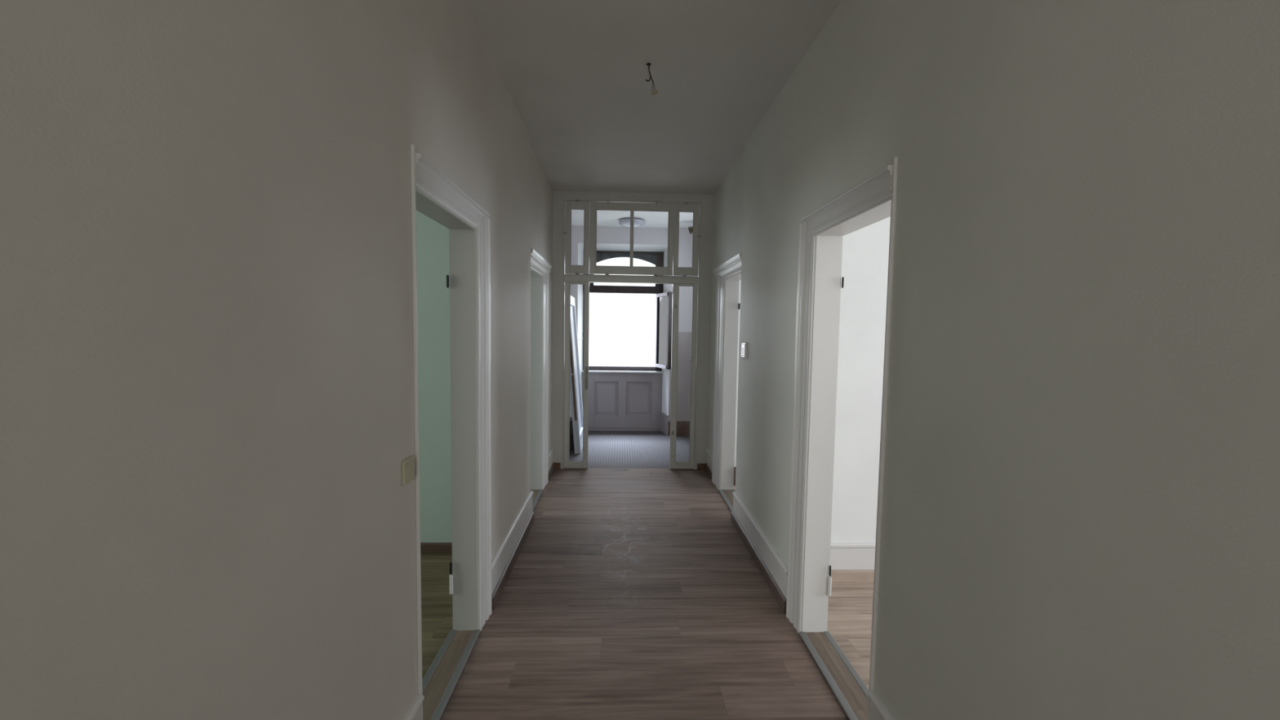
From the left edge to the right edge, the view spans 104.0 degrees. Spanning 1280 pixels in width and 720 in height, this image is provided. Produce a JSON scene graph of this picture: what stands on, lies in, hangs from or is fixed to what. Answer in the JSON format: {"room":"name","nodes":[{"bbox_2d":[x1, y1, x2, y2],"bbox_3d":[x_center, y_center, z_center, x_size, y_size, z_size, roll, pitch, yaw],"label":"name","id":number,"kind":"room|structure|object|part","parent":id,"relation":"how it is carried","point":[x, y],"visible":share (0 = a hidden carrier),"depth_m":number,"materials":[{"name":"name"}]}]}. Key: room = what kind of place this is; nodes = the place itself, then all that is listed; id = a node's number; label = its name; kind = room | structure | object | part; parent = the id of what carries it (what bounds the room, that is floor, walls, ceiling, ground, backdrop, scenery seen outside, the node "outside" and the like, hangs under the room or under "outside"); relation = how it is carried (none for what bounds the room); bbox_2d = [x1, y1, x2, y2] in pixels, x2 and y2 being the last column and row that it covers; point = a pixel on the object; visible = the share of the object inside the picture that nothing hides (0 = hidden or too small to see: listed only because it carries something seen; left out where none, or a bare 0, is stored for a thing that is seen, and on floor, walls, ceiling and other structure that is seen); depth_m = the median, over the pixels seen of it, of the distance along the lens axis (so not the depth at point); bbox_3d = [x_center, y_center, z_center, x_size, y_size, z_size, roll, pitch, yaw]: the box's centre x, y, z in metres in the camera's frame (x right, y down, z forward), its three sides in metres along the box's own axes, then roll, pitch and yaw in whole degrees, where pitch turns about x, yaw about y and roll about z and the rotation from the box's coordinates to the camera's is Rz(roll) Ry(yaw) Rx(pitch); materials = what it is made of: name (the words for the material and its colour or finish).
{"room":"apartment hallway","nodes":[
{"label":"apartment hallway","id":0,"kind":"room"},
{"bbox_2d":[0,0,552,719],"bbox_3d":[-0.835,-0.034,1.230,0.148,3.008,8.520,1,4,-2],"label":"wall","id":1,"kind":"structure","parent":0,"point":[206,384],"depth_m":0.91,"materials":[{"name":"paint"}]},
{"bbox_2d":[401,455,414,485],"bbox_3d":[-0.776,0.371,1.681,0.015,0.082,0.082,1,4,-2],"label":"light switch","id":2,"kind":"object","parent":1,"relation":"attached to","point":[408,464],"visible":1,"depth_m":1.66,"materials":[{"name":"beige plastic"}]},
{"bbox_2d":[403,693,424,719],"bbox_3d":[-0.695,1.470,-0.563,0.032,0.238,4.742,1,4,-2],"label":"baseboard","id":3,"kind":"structure","parent":1,"relation":"attached to","point":[415,712],"depth_m":1.75,"materials":[{"name":"white paint"}]},
{"bbox_2d":[410,144,492,719],"bbox_3d":[-0.854,0.326,2.205,0.164,2.165,0.930,1,4,-2],"label":"door frame","id":4,"kind":"structure","parent":1,"relation":"attached to","point":[433,195],"depth_m":2.47,"materials":[{"name":"white paint"}]},
{"bbox_3d":[-0.780,0.356,1.750,0.013,2.165,0.012,1,4,-2],"label":"casing","id":5,"kind":"part","parent":4,"relation":"part of","materials":[{"name":"white paint"}]},
{"bbox_3d":[-0.778,-0.650,2.099,0.018,0.084,0.815,1,4,-2],"label":"head casing","id":6,"kind":"part","parent":4,"relation":"part of","materials":[{"name":"white paint"}]},
{"bbox_3d":[-0.772,-0.712,2.132,0.031,0.035,0.888,1,4,-2],"label":"cornice","id":7,"kind":"part","parent":4,"relation":"part of","materials":[{"name":"white paint"}]},
{"bbox_2d":[491,490,534,609],"bbox_3d":[-0.844,1.216,3.393,0.032,0.238,1.295,1,4,-2],"label":"baseboard","id":8,"kind":"structure","parent":1,"relation":"attached to","point":[503,562],"depth_m":3.22,"materials":[{"name":"white paint"}]},
{"bbox_2d":[530,248,551,489],"bbox_3d":[-0.956,0.173,4.505,0.171,2.176,1.055,1,4,-2],"label":"door frame","id":9,"kind":"structure","parent":1,"relation":"attached to","point":[540,268],"depth_m":4.71,"materials":[{"name":"white paint"}]},
{"bbox_3d":[-0.893,-0.794,4.350,0.018,0.084,0.835,1,4,-2],"label":"head casing","id":10,"kind":"part","parent":9,"relation":"part of","materials":[{"name":"white paint"}]},
{"bbox_3d":[-0.880,-0.862,4.442,0.049,0.100,1.055,1,4,-2],"label":"cornice","id":11,"kind":"part","parent":9,"relation":"part of","materials":[{"name":"white paint"}]},
{"bbox_2d":[548,447,554,480],"bbox_3d":[-0.945,1.094,5.291,0.032,0.238,0.424,1,4,-2],"label":"baseboard","id":12,"kind":"structure","parent":1,"relation":"attached to","point":[551,464],"depth_m":5.30,"materials":[{"name":"white paint"}]},
{"bbox_3d":[-0.939,1.178,5.297,0.018,0.070,0.424,1,4,-2],"label":"skirting","id":13,"kind":"part","parent":12,"relation":"part of","materials":[{"name":"brown wood"}]},
{"bbox_2d":[416,210,452,542],"bbox_3d":[-2.844,-0.198,3.340,3.768,3.008,0.100,1,4,-2],"label":"wall","id":14,"kind":"structure","parent":0,"point":[432,237],"depth_m":3.37,"materials":[{"name":"green paint"}]},
{"bbox_2d":[420,542,452,553],"bbox_3d":[-2.863,1.272,3.374,3.768,0.070,0.018,1,4,-2],"label":"baseboard","id":15,"kind":"structure","parent":14,"relation":"attached to","point":[440,547],"depth_m":3.42,"materials":[{"name":"brown wood"}]},
{"bbox_2d":[564,226,697,421],"bbox_3d":[-0.121,-0.414,7.470,2.280,3.003,0.460,1,4,-2],"label":"wall","id":16,"kind":"structure","parent":0,"point":[611,235],"depth_m":7.20,"materials":[{"name":"paint"}]},
{"bbox_2d":[582,372,662,431],"bbox_3d":[-0.274,0.627,7.598,1.300,0.903,0.066,1,4,-2],"label":"panelling","id":17,"kind":"object","parent":16,"relation":"attached to","point":[617,402],"visible":0.78,"depth_m":7.59,"materials":[{"name":"grey paint"}]},
{"bbox_2d":[577,243,671,414],"bbox_3d":[-0.243,-0.291,7.395,1.337,2.763,0.316,1,4,-2],"label":"reveal","id":18,"kind":"structure","parent":16,"relation":"attached to","point":[600,246],"depth_m":7.37,"materials":[{"name":"white paint"}]},
{"bbox_2d":[581,250,672,373],"bbox_3d":[-0.210,-0.722,7.319,1.374,1.852,0.555,1,4,-2],"label":"window","id":19,"kind":"structure","parent":16,"relation":"attached to","point":[664,301],"depth_m":7.48,"materials":[{"name":"white paint"}]},
{"bbox_3d":[-0.287,0.176,7.569,1.261,0.026,0.125,1,4,-2],"label":"sill","id":20,"kind":"part","parent":19,"relation":"part of","materials":[{"name":"white paint"}]},
{"bbox_3d":[0.334,-0.429,7.323,0.004,0.988,0.390,0,4,-19],"label":"glass pane","id":21,"kind":"part","parent":19,"relation":"part of","materials":[{"name":"clear glass"}]},
{"bbox_2d":[660,412,668,435],"bbox_3d":[0.356,0.947,7.488,0.106,0.297,0.332,1,4,-2],"label":"radiator","id":22,"kind":"object","parent":16,"relation":"attached to","point":[664,417],"visible":0.86,"depth_m":7.43,"materials":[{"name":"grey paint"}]},
{"bbox_2d":[667,421,689,435],"bbox_3d":[-0.133,0.995,7.321,2.280,0.208,0.016,1,4,-2],"label":"baseboard","id":23,"kind":"structure","parent":16,"relation":"attached to","point":[682,427],"depth_m":7.34,"materials":[{"name":"brown wood"}]},
{"bbox_2d":[551,190,713,469],"bbox_3d":[-0.089,-0.293,5.481,1.723,3.008,0.065,1,4,-2],"label":"wall","id":24,"kind":"structure","parent":0,"point":[707,200],"depth_m":5.43,"materials":[{"name":"white paint"}]},
{"bbox_2d":[554,462,560,469],"bbox_3d":[-0.909,1.167,5.502,0.066,0.068,0.016,1,4,-2],"label":"baseboard","id":25,"kind":"structure","parent":24,"relation":"attached to","point":[557,465],"depth_m":5.49,"materials":[{"name":"brown wood"}]},
{"bbox_2d":[564,281,589,468],"bbox_3d":[-0.693,0.175,5.467,0.262,2.038,0.047,1,4,-2],"label":"door","id":26,"kind":"structure","parent":24,"relation":"in","point":[567,464],"depth_m":5.45,"materials":[{"name":"grey wood"}]},
{"bbox_3d":[-0.583,0.196,5.453,0.033,0.250,0.004,1,4,-2],"label":"lock plate","id":27,"kind":"part","parent":26,"relation":"part of","materials":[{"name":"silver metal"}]},
{"bbox_2d":[563,199,701,276],"bbox_3d":[-0.082,-1.306,5.392,1.488,0.814,0.049,1,4,-2],"label":"window","id":28,"kind":"structure","parent":24,"relation":"in","point":[589,267],"depth_m":5.38,"materials":[{"name":"grey wood"}]},
{"bbox_3d":[-0.672,-1.314,5.374,0.260,0.765,0.040,1,4,-2],"label":"sash","id":29,"kind":"part","parent":28,"relation":"part of","materials":[{"name":"grey wood"}]},
{"bbox_3d":[-0.090,-1.306,5.396,0.900,0.765,0.040,1,4,-2],"label":"sash","id":30,"kind":"part","parent":28,"relation":"part of","materials":[{"name":"grey wood"}]},
{"bbox_3d":[0.500,-1.299,5.419,0.274,0.765,0.040,1,4,-2],"label":"sash","id":31,"kind":"part","parent":28,"relation":"part of","materials":[{"name":"grey wood"}]},
{"bbox_2d":[562,198,702,469],"bbox_3d":[-0.098,-0.251,5.475,1.482,2.925,0.071,1,4,-2],"label":"frame","id":32,"kind":"object","parent":24,"relation":"attached to","point":[566,277],"visible":0.89,"depth_m":5.41,"materials":[{"name":"grey wood"}]},
{"bbox_2d":[669,284,697,468],"bbox_3d":[0.479,0.190,5.495,0.272,2.038,0.080,1,4,-2],"label":"door","id":33,"kind":"structure","parent":24,"relation":"in","point":[673,464],"depth_m":5.50,"materials":[{"name":"grey wood"}]},
{"bbox_2d":[697,463,705,470],"bbox_3d":[0.680,1.186,5.563,0.084,0.068,0.016,1,4,-2],"label":"baseboard","id":34,"kind":"structure","parent":24,"relation":"attached to","point":[700,466],"depth_m":5.55,"materials":[{"name":"brown wood"}]},
{"bbox_2d":[420,431,873,719],"bbox_3d":[0.086,1.466,2.504,9.600,0.120,10.800,1,4,-2],"label":"floor","id":35,"kind":"structure","parent":0,"point":[628,593],"depth_m":2.71,"materials":[{"name":"wood"}]},
{"bbox_2d":[422,629,480,719],"bbox_3d":[-0.874,1.403,2.183,0.152,0.018,0.722,1,4,-2],"label":"threshold","id":36,"kind":"object","parent":35,"relation":"on","point":[439,682],"visible":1,"depth_m":2.24,"materials":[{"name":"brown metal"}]},
{"bbox_2d":[569,417,573,450],"bbox_3d":[-0.991,0.950,6.471,0.280,0.381,0.280,1,4,-2],"label":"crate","id":37,"kind":"object","parent":35,"relation":"on","point":[571,437],"visible":0.29,"depth_m":6.36,"materials":[{"name":"black plastic"}]},
{"bbox_2d":[569,295,582,453],"bbox_3d":[-0.849,0.156,6.503,0.230,1.966,0.787,1,4,-2],"label":"door","id":38,"kind":"structure","parent":35,"relation":"on","point":[575,392],"depth_m":6.25,"materials":[{"name":"white paint"}]},
{"bbox_2d":[799,631,868,719],"bbox_3d":[0.908,1.427,2.225,0.159,0.018,0.694,1,4,-2],"label":"threshold","id":39,"kind":"object","parent":35,"relation":"on","point":[848,687],"visible":1,"depth_m":2.26,"materials":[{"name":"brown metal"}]},
{"bbox_2d":[465,0,841,228],"bbox_3d":[0.134,-1.663,2.255,9.900,0.160,11.000,1,4,-2],"label":"ceiling","id":40,"kind":"structure","parent":0,"point":[575,73],"depth_m":2.92,"materials":[{"name":"paint"}]},
{"bbox_2d":[618,217,645,227],"bbox_3d":[-0.106,-1.821,6.678,0.360,0.092,0.360,1,4,-2],"label":"ceiling lamp","id":41,"kind":"object","parent":40,"relation":"attached to","point":[625,222],"visible":0.8,"depth_m":6.57,"materials":[{"name":"grey glass"}]},
{"bbox_2d":[644,62,657,94],"bbox_3d":[0.063,-1.542,2.749,0.069,0.166,0.024,1,4,-2],"label":"ceiling hook","id":42,"kind":"object","parent":40,"relation":"attached to","point":[647,64],"visible":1,"depth_m":2.74,"materials":[{"name":"black metal"}]},
{"bbox_2d":[734,280,741,466],"bbox_3d":[2.845,-0.255,5.556,3.896,3.008,0.100,1,4,-2],"label":"wall","id":43,"kind":"structure","parent":0,"point":[740,280],"depth_m":5.46,"materials":[{"name":"white paint"}]},
{"bbox_2d":[831,216,890,542],"bbox_3d":[2.919,-0.102,3.166,3.926,3.008,0.100,1,4,-2],"label":"wall","id":44,"kind":"structure","parent":0,"point":[865,251],"depth_m":3.07,"materials":[{"name":"white paint"}]},
{"bbox_2d":[829,542,875,582],"bbox_3d":[2.901,1.285,3.188,3.926,0.238,0.032,1,4,-2],"label":"baseboard","id":45,"kind":"structure","parent":44,"relation":"attached to","point":[849,562],"depth_m":3.12,"materials":[{"name":"white paint"}]},
{"bbox_3d":[2.900,1.369,3.186,3.926,0.070,0.018,1,4,-2],"label":"skirting","id":46,"kind":"part","parent":45,"relation":"part of","materials":[{"name":"wood"}]},
{"bbox_2d":[707,0,1279,719],"bbox_3d":[0.978,-0.012,1.299,0.155,3.008,8.520,1,4,-2],"label":"wall","id":47,"kind":"structure","parent":0,"point":[1081,509],"depth_m":1.09,"materials":[{"name":"paint"}]},
{"bbox_2d":[704,448,712,479],"bbox_3d":[0.744,1.113,5.386,0.032,0.238,0.364,1,4,-2],"label":"baseboard","id":48,"kind":"structure","parent":47,"relation":"attached to","point":[708,466],"depth_m":5.38,"materials":[{"name":"white paint"}]},
{"bbox_3d":[0.735,1.197,5.391,0.018,0.070,0.364,1,4,-2],"label":"skirting","id":49,"kind":"part","parent":48,"relation":"part of","materials":[{"name":"brown wood"}]},
{"bbox_2d":[711,252,742,489],"bbox_3d":[0.845,0.192,4.617,0.188,2.176,1.140,1,4,-2],"label":"door frame","id":50,"kind":"structure","parent":47,"relation":"attached to","point":[727,275],"depth_m":4.79,"materials":[{"name":"white paint"}]},
{"bbox_3d":[0.791,-0.844,4.548,0.049,0.100,1.140,1,4,-2],"label":"cornice","id":51,"kind":"part","parent":50,"relation":"part of","materials":[{"name":"white paint"}]},
{"bbox_3d":[0.810,-0.774,4.430,0.018,0.084,0.864,1,4,-2],"label":"head casing","id":52,"kind":"part","parent":50,"relation":"part of","materials":[{"name":"white paint"}]},
{"bbox_3d":[0.914,1.121,4.818,0.012,0.180,0.018,1,4,-2],"label":"strike plate","id":53,"kind":"part","parent":50,"relation":"part of","materials":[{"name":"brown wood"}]},
{"bbox_2d":[741,342,747,359],"bbox_3d":[0.793,-0.072,3.803,0.024,0.132,0.105,1,4,-2],"label":"intercom","id":54,"kind":"object","parent":47,"relation":"attached to","point":[744,344],"visible":1,"depth_m":3.77,"materials":[{"name":"white plastic"}]},
{"bbox_2d":[730,491,787,613],"bbox_3d":[0.787,1.238,3.430,0.032,0.238,1.345,1,4,-2],"label":"baseboard","id":55,"kind":"structure","parent":47,"relation":"attached to","point":[771,565],"depth_m":3.24,"materials":[{"name":"white paint"}]},
{"bbox_2d":[786,156,897,719],"bbox_3d":[0.913,0.350,2.240,0.170,2.165,0.889,1,4,-2],"label":"door frame","id":56,"kind":"structure","parent":47,"relation":"attached to","point":[873,200],"depth_m":2.50,"materials":[{"name":"white paint"}]},
{"bbox_3d":[0.860,-0.689,2.162,0.031,0.035,0.845,1,4,-2],"label":"cornice","id":57,"kind":"part","parent":56,"relation":"part of","materials":[{"name":"white paint"}]},
{"bbox_3d":[0.867,-0.628,2.134,0.018,0.084,0.781,1,4,-2],"label":"head casing","id":58,"kind":"part","parent":56,"relation":"part of","materials":[{"name":"white paint"}]},
{"bbox_3d":[0.870,0.377,1.801,0.013,2.165,0.012,1,4,-2],"label":"casing","id":59,"kind":"part","parent":56,"relation":"part of","materials":[{"name":"white paint"}]},
{"bbox_2d":[867,690,893,719],"bbox_3d":[0.935,1.490,-0.506,0.032,0.238,4.730,1,4,-2],"label":"baseboard","id":60,"kind":"structure","parent":47,"relation":"attached to","point":[877,710],"depth_m":1.79,"materials":[{"name":"white paint"}]},
{"bbox_3d":[2.804,1.383,4.456,4.020,0.119,2.300,1,4,-2],"label":"floor","id":61,"kind":"structure","parent":0,"visible":0},
{"bbox_2d":[718,488,735,511],"bbox_3d":[0.854,1.282,4.487,0.159,0.018,0.707,1,4,-2],"label":"threshold","id":62,"kind":"object","parent":61,"relation":"on","point":[727,495],"visible":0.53,"depth_m":4.63,"materials":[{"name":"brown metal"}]},
{"bbox_3d":[-2.861,1.300,4.438,3.855,0.119,1.900,1,4,-2],"label":"floor","id":63,"kind":"structure","parent":0,"visible":0},
{"bbox_2d":[530,488,542,511],"bbox_3d":[-0.987,1.260,4.409,0.152,0.018,0.692,1,4,-2],"label":"threshold","id":64,"kind":"object","parent":63,"relation":"on","point":[536,494],"visible":0.31,"depth_m":4.57,"materials":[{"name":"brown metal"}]},
{"bbox_3d":[1.098,-0.349,6.722,0.100,3.003,2.330,1,4,-2],"label":"wall","id":65,"kind":"structure","parent":0,"visible":0},
{"bbox_2d":[688,226,693,234],"bbox_3d":[0.864,-1.773,6.629,0.449,0.195,0.100,2,4,15],"label":"wooden rail","id":66,"kind":"object","parent":65,"relation":"attached to","point":[691,228],"visible":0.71,"depth_m":6.64,"materials":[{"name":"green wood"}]}
]}

